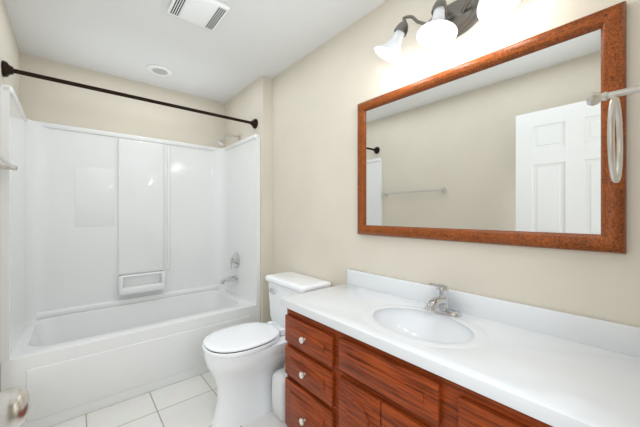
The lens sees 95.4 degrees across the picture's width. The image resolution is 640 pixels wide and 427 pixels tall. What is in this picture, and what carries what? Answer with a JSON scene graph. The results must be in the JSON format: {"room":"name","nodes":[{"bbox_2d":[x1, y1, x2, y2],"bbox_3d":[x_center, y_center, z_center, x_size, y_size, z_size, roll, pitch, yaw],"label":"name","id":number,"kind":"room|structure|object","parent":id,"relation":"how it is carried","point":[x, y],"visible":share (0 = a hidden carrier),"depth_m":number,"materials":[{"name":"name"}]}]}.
{"room":"bathroom","nodes":[
{"label":"bathroom","id":0,"kind":"room"},
{"bbox_2d":[0,0,20,102],"bbox_3d":[-0.887,0.017,0.495,0.100,2.440,4.500,0,0,-40],"label":"wall","id":1,"kind":"structure","parent":0,"point":[10,53],"depth_m":1.80,"materials":[{"name":"paint"}]},
{"bbox_2d":[0,155,17,170],"bbox_3d":[-1.412,-0.243,1.256,0.075,0.054,0.794,0,0,-40],"label":"towel rail","id":2,"kind":"object","parent":1,"relation":"attached to","point":[9,166],"visible":1,"depth_m":1.51,"materials":[{"name":"silver metal"}]},
{"bbox_2d":[1,60,257,128],"bbox_3d":[-1.177,-0.810,2.127,1.558,0.088,0.088,0,0,-40],"label":"shower curtain rod","id":3,"kind":"object","parent":1,"relation":"attached to","point":[7,69],"visible":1,"depth_m":1.92,"materials":[{"name":"brown metal"}]},
{"bbox_2d":[21,53,224,147],"bbox_3d":[-1.595,0.017,2.775,1.755,2.440,0.100,0,0,-40],"label":"wall","id":4,"kind":"structure","parent":0,"point":[42,100],"depth_m":2.54,"materials":[{"name":"paint"}]},
{"bbox_2d":[50,366,286,426],"bbox_3d":[-0.216,1.287,1.060,1.855,0.100,4.500,0,0,-40],"label":"floor","id":5,"kind":"structure","parent":0,"point":[190,402],"depth_m":1.82,"materials":[{"name":"tile"}]},
{"bbox_2d":[0,84,259,426],"bbox_3d":[-1.376,0.223,2.365,1.557,2.028,0.806,0,0,-40],"label":"shower","id":6,"kind":"object","parent":5,"relation":"on","point":[129,266],"visible":1,"depth_m":2.36,"materials":[{"name":"white plastic"}]},
{"bbox_2d":[202,271,330,426],"bbox_3d":[-0.364,0.849,1.915,0.778,0.776,0.500,0,0,-40],"label":"toilet","id":7,"kind":"object","parent":5,"relation":"on","point":[244,362],"visible":0.75,"depth_m":1.75,"materials":[{"name":"white ceramic"}]},
{"bbox_2d":[272,367,286,421],"bbox_3d":[-0.211,1.105,1.803,0.148,0.265,0.140,0,0,-40],"label":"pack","id":8,"kind":"object","parent":5,"relation":"on","point":[278,392],"visible":0.44,"depth_m":1.74,"materials":[{"name":"white plastic"}]},
{"bbox_2d":[281,269,639,426],"bbox_3d":[0.406,0.767,1.188,0.534,0.940,1.305,0,0,-40],"label":"bathroom vanity","id":9,"kind":"object","parent":5,"relation":"on","point":[364,349],"visible":1,"depth_m":1.02,"materials":[{"name":"brown wood"}]},
{"bbox_2d":[424,282,461,317],"bbox_3d":[0.515,0.369,1.277,0.151,0.145,0.164,0,0,-40],"label":"faucet","id":10,"kind":"object","parent":9,"relation":"on","point":[438,306],"depth_m":1.28,"materials":[{"name":"silver metal"}]},
{"bbox_2d":[3,0,385,102],"bbox_3d":[-0.216,-1.253,1.060,1.855,0.100,4.500,0,0,-40],"label":"ceiling","id":11,"kind":"structure","parent":0,"point":[244,44],"depth_m":1.99,"materials":[{"name":"white paint"}]},
{"bbox_2d":[146,65,172,76],"bbox_3d":[-1.347,-1.197,2.448,0.200,0.011,0.200,0,0,-40],"label":"recessed light","id":12,"kind":"object","parent":11,"relation":"in","point":[160,70],"visible":1,"depth_m":2.44,"materials":[{"name":"white paint"}]},
{"bbox_2d":[167,0,229,30],"bbox_3d":[-0.710,-1.188,1.697,0.270,0.030,0.270,0,0,-40],"label":"fan","id":13,"kind":"object","parent":11,"relation":"attached to","point":[208,14],"visible":1,"depth_m":1.69,"materials":[{"name":"white paint"}]},
{"bbox_2d":[225,75,271,322],"bbox_3d":[-0.696,0.017,2.918,0.195,2.440,0.840,0,0,-40],"label":"wall","id":14,"kind":"structure","parent":0,"point":[252,101],"depth_m":2.57,"materials":[{"name":"paint"}]},
{"bbox_2d":[272,0,639,326],"bbox_3d":[0.381,0.017,1.713,0.100,2.440,2.390,0,0,-40],"label":"wall","id":15,"kind":"structure","parent":0,"point":[321,92],"depth_m":1.59,"materials":[{"name":"paint"}]},
{"bbox_2d":[374,0,520,64],"bbox_3d":[0.529,-0.866,1.288,0.219,0.228,0.657,0,0,-40],"label":"sconce","id":16,"kind":"object","parent":15,"relation":"attached to","point":[445,25],"visible":1,"depth_m":1.29,"materials":[{"name":"white glass"}]},
{"bbox_2d":[357,1,626,253],"bbox_3d":[0.596,-0.271,1.345,0.041,0.795,1.130,0,0,-40],"label":"mirror","id":17,"kind":"object","parent":15,"relation":"attached to","point":[507,145],"visible":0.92,"depth_m":1.16,"materials":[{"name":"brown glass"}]},
{"bbox_3d":[0.826,0.017,0.591,0.665,2.440,0.100,0,0,-40],"label":"wall","id":18,"kind":"structure","parent":0,"visible":0},
{"bbox_2d":[586,85,639,182],"bbox_3d":[0.588,-0.159,0.544,0.165,0.199,0.134,0,0,-40],"label":"towel ring","id":19,"kind":"object","parent":18,"relation":"attached to","point":[615,162],"visible":1,"depth_m":0.55,"materials":[{"name":"silver metal"}]},
{"bbox_3d":[-0.132,0.017,-0.216,0.140,2.440,0.100,0,0,-40],"label":"wall","id":20,"kind":"structure","parent":0,"visible":0},
{"bbox_2d":[0,385,30,426],"bbox_3d":[-0.361,0.208,0.247,0.126,2.033,0.757,0,0,-40],"label":"door knob","id":21,"kind":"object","parent":20,"relation":"in","point":[15,404],"depth_m":0.44,"materials":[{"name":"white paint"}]}
]}

